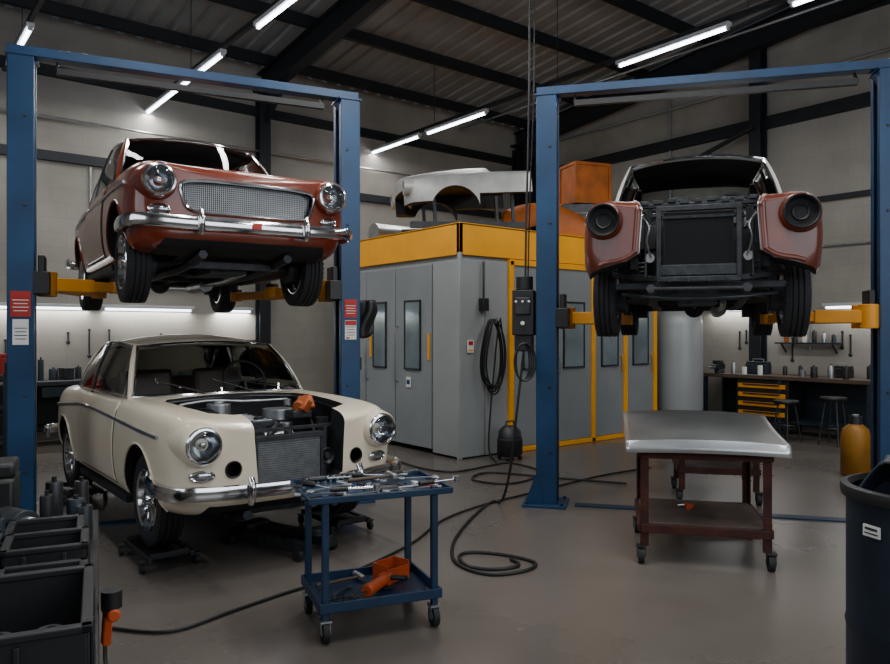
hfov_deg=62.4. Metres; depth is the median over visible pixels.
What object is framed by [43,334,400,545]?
car
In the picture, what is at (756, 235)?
cable
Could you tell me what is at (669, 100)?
trim
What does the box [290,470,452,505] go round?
tray
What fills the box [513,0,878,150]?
beam
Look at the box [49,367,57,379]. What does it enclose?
can
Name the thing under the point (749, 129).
trim
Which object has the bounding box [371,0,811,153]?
lighting trunking
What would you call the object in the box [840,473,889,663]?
trash can
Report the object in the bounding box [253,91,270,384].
trim
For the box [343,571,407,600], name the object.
grinder
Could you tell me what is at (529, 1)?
hanging cable
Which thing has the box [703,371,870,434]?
workbench
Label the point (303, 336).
wall
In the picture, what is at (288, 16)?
beam
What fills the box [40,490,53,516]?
can
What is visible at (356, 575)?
hammer
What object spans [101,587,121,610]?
cup
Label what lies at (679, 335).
tank
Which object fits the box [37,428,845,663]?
floor
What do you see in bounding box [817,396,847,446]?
stool
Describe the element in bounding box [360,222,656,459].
booth
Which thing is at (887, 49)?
trim
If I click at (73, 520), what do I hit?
storage bin
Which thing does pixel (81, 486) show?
can
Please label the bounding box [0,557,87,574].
storage bin
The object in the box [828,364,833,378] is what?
can
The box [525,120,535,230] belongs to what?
trim
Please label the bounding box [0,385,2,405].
bin
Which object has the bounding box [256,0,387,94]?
trim
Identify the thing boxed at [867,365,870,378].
can
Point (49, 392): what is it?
workbench
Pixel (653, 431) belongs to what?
hood
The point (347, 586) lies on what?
wrench
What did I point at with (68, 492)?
wheel dolly
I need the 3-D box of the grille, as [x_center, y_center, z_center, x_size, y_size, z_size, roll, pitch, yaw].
[-1.505,-0.990,5.632,0.991,0.224,0.043,0,0,-33]
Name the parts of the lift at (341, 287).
lift arm, floor plate, lift arm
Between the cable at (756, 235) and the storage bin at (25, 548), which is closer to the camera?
the storage bin at (25, 548)
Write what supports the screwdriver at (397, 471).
on the tool cart
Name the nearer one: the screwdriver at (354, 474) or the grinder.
the grinder
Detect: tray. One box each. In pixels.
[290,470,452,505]
[301,561,441,614]
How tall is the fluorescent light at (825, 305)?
0.090 m
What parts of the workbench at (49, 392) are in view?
drawer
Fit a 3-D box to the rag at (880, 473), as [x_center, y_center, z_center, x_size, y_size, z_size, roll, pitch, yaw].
[1.774,0.533,2.659,0.388,0.212,0.397,0,0,-38]
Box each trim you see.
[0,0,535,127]
[0,55,515,165]
[0,108,516,193]
[0,144,501,218]
[89,167,91,203]
[150,288,247,292]
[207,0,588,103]
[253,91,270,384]
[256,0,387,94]
[266,57,298,122]
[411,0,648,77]
[459,0,841,129]
[510,143,523,206]
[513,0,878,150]
[523,125,561,170]
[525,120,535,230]
[535,91,870,179]
[559,48,889,140]
[588,0,889,97]
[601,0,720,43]
[638,125,754,189]
[669,100,670,198]
[749,48,766,361]
[809,241,870,350]
[817,189,870,201]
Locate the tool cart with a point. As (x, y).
(407, 591)
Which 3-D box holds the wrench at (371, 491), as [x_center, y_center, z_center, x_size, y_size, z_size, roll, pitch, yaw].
[-0.430,0.859,3.901,0.244,0.015,0.060,0,0,-33]
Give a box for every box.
[58,367,74,379]
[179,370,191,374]
[373,556,408,582]
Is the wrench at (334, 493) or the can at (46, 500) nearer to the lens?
the can at (46, 500)
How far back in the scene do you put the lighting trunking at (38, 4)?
8.52 m
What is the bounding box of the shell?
[390,168,532,231]
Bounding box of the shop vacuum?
[497,420,522,460]
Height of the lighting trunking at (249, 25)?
2.569 m
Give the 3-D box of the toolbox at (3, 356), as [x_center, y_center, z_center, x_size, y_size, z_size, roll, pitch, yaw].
[-5.032,0.323,8.061,0.400,0.280,0.211,0,0,-4]
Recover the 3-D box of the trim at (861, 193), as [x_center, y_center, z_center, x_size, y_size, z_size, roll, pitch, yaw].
[6.782,-2.100,10.549,0.070,0.080,15.950,0,0,-38]
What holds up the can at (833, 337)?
on the wall shelf at (781, 343)
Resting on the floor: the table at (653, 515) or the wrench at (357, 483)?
the table at (653, 515)
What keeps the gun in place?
hanging from the rack at (94, 542)
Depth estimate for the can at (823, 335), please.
11.47 m
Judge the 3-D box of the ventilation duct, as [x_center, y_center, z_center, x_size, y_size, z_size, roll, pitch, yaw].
[-0.487,-1.540,11.976,1.600,0.320,0.320,0,0,-38]
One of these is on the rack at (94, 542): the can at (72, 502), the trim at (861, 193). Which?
the can at (72, 502)
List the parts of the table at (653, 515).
table leg, table leg, shelf frame, table frame, table leg, table leg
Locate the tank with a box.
[657,311,702,410]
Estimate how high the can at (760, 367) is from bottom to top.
0.174 m
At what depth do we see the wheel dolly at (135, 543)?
5.06 m
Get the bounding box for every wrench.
[293,492,345,496]
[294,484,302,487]
[301,492,343,500]
[306,482,352,493]
[329,594,355,600]
[331,585,352,598]
[336,479,378,483]
[343,491,381,495]
[356,482,405,485]
[379,473,407,481]
[382,483,420,492]
[397,475,438,479]
[398,484,441,491]
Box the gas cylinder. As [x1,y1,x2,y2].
[840,414,870,475]
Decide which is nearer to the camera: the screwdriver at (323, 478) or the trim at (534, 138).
the screwdriver at (323, 478)
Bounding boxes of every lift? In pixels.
[4,43,374,526]
[512,58,889,521]
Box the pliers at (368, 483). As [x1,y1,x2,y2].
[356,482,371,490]
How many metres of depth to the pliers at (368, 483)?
3.98 m
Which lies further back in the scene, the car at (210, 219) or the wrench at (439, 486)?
the car at (210, 219)
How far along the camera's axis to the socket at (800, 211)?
5.04 m
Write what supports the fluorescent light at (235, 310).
attached to the wall at (303, 336)
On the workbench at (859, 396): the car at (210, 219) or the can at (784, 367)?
the can at (784, 367)
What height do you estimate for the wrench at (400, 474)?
0.015 m
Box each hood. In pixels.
[185,165,294,178]
[561,204,594,217]
[623,410,791,457]
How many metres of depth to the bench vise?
12.31 m
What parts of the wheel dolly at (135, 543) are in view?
dolly plate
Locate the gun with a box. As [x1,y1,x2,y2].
[101,587,121,663]
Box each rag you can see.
[359,300,377,337]
[859,455,889,490]
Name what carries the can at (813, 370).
on the workbench at (859, 396)
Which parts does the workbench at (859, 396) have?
leg, leg, leg, leg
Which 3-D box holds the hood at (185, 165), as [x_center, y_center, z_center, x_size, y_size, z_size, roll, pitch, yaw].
[-1.827,-1.272,6.131,1.160,0.084,0.999,0,0,-33]
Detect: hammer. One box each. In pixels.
[316,570,364,587]
[347,471,396,482]
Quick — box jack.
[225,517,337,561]
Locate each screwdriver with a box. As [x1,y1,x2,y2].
[300,480,329,488]
[308,475,350,481]
[344,472,384,477]
[379,484,418,491]
[392,469,417,473]
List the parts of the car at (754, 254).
window trim, opening trim, window trim, windshield trim, hood latch panel, radiator frame, window trim, opening trim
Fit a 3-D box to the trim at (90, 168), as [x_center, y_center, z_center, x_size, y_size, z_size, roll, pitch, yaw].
[-5.387,-1.600,11.177,0.037,1.800,0.037,0,0,-16]
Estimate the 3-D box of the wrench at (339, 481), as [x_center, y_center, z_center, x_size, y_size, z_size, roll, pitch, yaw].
[-0.504,0.859,4.249,0.261,0.015,0.060,0,0,-27]
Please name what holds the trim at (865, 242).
attached to the wall at (828, 155)
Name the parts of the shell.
support rail, support leg, support leg, support rail, support leg, support leg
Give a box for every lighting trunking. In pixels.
[2,0,44,71]
[145,0,295,113]
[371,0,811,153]
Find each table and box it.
[633,453,777,571]
[670,459,762,505]
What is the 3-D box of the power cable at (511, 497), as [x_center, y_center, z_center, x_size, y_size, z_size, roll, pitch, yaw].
[0.260,1.587,6.291,0.458,0.020,6.286,0,0,39]
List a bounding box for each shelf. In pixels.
[37,423,51,429]
[639,498,762,529]
[774,342,843,353]
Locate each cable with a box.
[112,467,650,633]
[513,342,536,381]
[524,0,530,275]
[527,0,534,275]
[750,214,757,243]
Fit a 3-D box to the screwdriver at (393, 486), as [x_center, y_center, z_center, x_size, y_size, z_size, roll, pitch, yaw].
[-0.239,0.835,3.958,0.250,0.036,0.036,0,0,-27]
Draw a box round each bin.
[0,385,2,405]
[0,526,89,566]
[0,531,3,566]
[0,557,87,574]
[0,563,94,663]
[2,513,85,541]
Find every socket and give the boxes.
[595,213,611,228]
[792,203,810,219]
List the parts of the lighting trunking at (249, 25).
fluorescent light, fluorescent light, fluorescent light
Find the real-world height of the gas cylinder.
0.680 m
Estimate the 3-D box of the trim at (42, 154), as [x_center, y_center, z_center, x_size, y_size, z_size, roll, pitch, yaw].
[-4.406,-2.600,11.952,15.800,0.140,0.070,0,0,-38]
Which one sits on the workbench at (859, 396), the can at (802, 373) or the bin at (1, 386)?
the can at (802, 373)
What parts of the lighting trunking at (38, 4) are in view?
fluorescent light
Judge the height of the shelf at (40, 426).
0.030 m
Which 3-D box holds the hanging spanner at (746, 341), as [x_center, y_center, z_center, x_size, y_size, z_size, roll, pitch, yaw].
[5.175,0.084,12.624,0.024,0.252,0.060,0,0,-38]
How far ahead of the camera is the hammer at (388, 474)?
4.15 m
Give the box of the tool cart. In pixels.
[290,470,459,643]
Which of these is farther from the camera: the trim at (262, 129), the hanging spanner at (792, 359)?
the trim at (262, 129)
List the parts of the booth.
booth door, door handle, booth door, door handle, booth door, booth panel, booth panel, booth door, booth door, door frame, booth door, booth door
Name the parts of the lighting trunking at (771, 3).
fluorescent light, hanger rod, fluorescent light, hanger rod, fluorescent light, fluorescent light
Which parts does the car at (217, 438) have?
door, window trim, trim, seat, seat, window trim, headlight bulb, windshield trim, seat, window trim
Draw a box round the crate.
[559,161,611,205]
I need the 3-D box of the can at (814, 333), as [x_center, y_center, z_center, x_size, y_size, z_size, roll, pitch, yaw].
[5.836,0.065,11.617,0.070,0.202,0.070,0,0,-38]
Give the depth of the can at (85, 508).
3.35 m
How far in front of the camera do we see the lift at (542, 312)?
6.62 m
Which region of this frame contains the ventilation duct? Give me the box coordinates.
[368,223,422,237]
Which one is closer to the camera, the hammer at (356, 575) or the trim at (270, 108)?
the hammer at (356, 575)
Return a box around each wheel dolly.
[63,481,107,505]
[117,535,199,573]
[297,506,373,535]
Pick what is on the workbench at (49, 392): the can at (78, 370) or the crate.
the can at (78, 370)
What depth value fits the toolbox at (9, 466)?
3.38 m
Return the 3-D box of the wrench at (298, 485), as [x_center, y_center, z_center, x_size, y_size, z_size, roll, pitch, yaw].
[-0.772,0.841,4.086,0.060,0.015,0.227,0,0,17]
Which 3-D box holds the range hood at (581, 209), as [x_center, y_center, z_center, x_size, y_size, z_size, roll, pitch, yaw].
[2.280,-1.715,11.990,0.800,0.660,0.620,0,0,0]
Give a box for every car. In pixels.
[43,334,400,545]
[65,138,351,312]
[584,154,822,336]
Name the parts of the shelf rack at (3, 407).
post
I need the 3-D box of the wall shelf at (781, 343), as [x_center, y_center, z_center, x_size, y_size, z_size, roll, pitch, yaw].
[5.782,0.253,11.702,0.200,0.170,1.000,0,0,-38]
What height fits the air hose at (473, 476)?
0.022 m
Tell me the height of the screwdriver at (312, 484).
0.036 m
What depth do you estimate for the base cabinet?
11.62 m
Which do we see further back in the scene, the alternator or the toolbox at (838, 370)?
the toolbox at (838, 370)
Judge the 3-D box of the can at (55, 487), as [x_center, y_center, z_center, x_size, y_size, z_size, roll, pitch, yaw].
[-1.944,0.831,3.655,0.080,0.224,0.080,0,0,-38]
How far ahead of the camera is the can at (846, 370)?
10.67 m
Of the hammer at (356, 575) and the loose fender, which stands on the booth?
the loose fender
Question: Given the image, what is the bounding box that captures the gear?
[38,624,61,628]
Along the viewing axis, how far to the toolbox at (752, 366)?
12.05 m
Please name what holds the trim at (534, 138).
attached to the wall at (303, 336)
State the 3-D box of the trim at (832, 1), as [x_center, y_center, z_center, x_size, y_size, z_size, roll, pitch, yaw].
[5.213,-4.300,9.373,0.040,0.040,15.850,0,0,-38]
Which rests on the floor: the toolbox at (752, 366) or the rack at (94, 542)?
the rack at (94, 542)
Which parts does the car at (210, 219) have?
door, trim, window trim, window trim, windshield trim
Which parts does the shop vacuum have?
tank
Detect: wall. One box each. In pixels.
[0,6,521,443]
[524,4,889,434]
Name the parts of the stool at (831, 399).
leg, leg, seat, leg, leg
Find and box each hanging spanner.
[66,332,69,343]
[87,329,90,357]
[738,331,740,349]
[745,330,747,343]
[791,337,793,361]
[840,331,843,348]
[848,334,851,356]
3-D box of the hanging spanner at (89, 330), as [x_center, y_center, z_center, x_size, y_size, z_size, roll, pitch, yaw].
[-5.415,0.171,11.187,0.060,0.449,0.024,0,0,-38]
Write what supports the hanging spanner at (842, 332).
hanging from the wall at (828, 155)
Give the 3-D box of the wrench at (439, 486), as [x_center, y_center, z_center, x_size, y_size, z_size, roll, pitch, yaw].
[-0.140,0.859,4.039,0.261,0.015,0.060,0,0,-30]
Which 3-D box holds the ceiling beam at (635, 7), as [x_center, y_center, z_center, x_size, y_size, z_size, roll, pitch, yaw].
[-1.345,-5.074,8.077,15.850,0.172,0.095,0,0,-38]
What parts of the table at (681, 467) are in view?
table leg, table leg, shelf frame, table leg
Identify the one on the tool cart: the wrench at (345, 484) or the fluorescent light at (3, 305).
the wrench at (345, 484)
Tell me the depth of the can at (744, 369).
11.91 m
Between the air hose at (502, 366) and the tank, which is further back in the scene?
the tank
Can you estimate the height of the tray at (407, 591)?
0.054 m
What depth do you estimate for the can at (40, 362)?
10.44 m
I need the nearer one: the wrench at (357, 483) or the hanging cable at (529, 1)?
the wrench at (357, 483)
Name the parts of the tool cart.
cart post, cart post, ratchet handle, cart post, cart post, ratchet handle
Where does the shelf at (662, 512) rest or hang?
attached to the table at (653, 515)
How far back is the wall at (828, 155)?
11.83 m
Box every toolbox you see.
[0,353,6,374]
[0,456,19,507]
[745,358,770,373]
[829,363,853,377]
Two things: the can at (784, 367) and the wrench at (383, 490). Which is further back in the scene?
the can at (784, 367)
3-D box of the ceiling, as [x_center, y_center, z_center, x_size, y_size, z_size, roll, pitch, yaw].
[0.562,-5.502,5.637,15.870,1.703,16.150,0,0,-38]
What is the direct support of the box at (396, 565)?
on the tool cart
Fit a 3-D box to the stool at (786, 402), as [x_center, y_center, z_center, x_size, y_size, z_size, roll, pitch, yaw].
[5.003,1.301,10.768,0.357,0.602,0.357,0,0,-24]
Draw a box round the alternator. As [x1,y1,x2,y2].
[0,506,39,529]
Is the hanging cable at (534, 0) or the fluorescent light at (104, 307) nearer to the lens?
the hanging cable at (534, 0)
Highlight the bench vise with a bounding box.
[704,360,724,372]
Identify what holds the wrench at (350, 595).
on the tool cart
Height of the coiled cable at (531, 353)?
0.356 m
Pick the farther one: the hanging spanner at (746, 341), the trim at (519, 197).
the trim at (519, 197)
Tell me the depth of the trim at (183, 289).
12.01 m
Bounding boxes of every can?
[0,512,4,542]
[38,357,43,379]
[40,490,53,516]
[45,476,62,515]
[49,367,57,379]
[67,495,84,514]
[74,476,88,503]
[75,365,81,378]
[76,501,92,538]
[731,361,735,373]
[742,366,746,373]
[758,364,762,374]
[783,366,786,374]
[799,369,805,376]
[810,365,817,377]
[812,330,816,342]
[821,332,825,342]
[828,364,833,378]
[831,334,835,342]
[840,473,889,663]
[843,365,849,378]
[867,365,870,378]
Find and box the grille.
[182,182,308,218]
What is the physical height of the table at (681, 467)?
0.731 m
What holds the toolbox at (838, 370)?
on the workbench at (859, 396)
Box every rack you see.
[0,374,6,456]
[39,510,98,663]
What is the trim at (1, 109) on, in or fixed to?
attached to the wall at (303, 336)
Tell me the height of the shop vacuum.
0.489 m
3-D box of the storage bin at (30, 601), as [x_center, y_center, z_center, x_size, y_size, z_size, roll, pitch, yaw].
[-1.303,0.843,1.976,0.653,0.200,0.553,0,0,-25]
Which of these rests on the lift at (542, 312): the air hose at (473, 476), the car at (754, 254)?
the car at (754, 254)
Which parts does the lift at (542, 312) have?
lift arm, floor plate, lift arm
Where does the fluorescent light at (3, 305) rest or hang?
attached to the wall at (303, 336)
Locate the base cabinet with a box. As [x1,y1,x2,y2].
[737,378,805,421]
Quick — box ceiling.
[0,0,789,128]
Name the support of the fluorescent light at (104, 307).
attached to the wall at (303, 336)
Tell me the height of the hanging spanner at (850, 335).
0.352 m
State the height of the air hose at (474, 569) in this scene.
1.403 m
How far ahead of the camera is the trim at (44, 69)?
12.99 m
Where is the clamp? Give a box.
[677,503,693,509]
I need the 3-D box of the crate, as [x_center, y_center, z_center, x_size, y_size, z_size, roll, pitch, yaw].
[2.280,-2.382,12.000,0.670,0.665,0.550,0,0,-20]
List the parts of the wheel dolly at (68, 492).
dolly plate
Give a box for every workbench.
[0,378,97,431]
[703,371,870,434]
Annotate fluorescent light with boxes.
[0,302,81,309]
[101,304,193,311]
[231,307,252,312]
[822,302,861,308]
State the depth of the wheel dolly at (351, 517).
5.95 m
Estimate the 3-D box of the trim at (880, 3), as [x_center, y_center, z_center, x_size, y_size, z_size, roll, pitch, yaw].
[6.782,-4.900,10.549,0.070,0.100,15.950,0,0,-38]
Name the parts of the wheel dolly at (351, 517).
dolly plate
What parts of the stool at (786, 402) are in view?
leg, leg, seat, leg, leg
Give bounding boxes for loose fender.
[501,203,585,236]
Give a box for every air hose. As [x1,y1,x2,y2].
[401,461,626,484]
[450,354,537,575]
[480,318,506,465]
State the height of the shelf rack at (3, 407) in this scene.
1.150 m
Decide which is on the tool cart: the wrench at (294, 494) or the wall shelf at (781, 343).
the wrench at (294, 494)
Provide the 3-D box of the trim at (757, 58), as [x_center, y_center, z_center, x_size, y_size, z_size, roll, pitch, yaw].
[5.231,-1.600,12.286,0.220,6.400,0.200,0,0,-38]
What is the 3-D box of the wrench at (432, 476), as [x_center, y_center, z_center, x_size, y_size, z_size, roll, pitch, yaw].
[-0.156,0.841,4.239,0.244,0.015,0.060,0,0,-10]
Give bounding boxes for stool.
[773,399,801,442]
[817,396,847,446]
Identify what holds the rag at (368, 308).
hanging from the lift at (341, 287)
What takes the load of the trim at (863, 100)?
attached to the wall at (828, 155)
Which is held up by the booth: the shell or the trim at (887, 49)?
the shell
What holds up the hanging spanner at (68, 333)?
hanging from the wall at (303, 336)
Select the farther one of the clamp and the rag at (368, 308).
the rag at (368, 308)
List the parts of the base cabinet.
handle, handle, handle, handle, drawer, drawer, drawer, drawer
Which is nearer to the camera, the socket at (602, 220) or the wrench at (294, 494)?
the wrench at (294, 494)
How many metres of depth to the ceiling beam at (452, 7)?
11.98 m
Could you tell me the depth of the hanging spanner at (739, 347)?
12.71 m
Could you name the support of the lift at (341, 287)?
on the floor
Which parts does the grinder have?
power cord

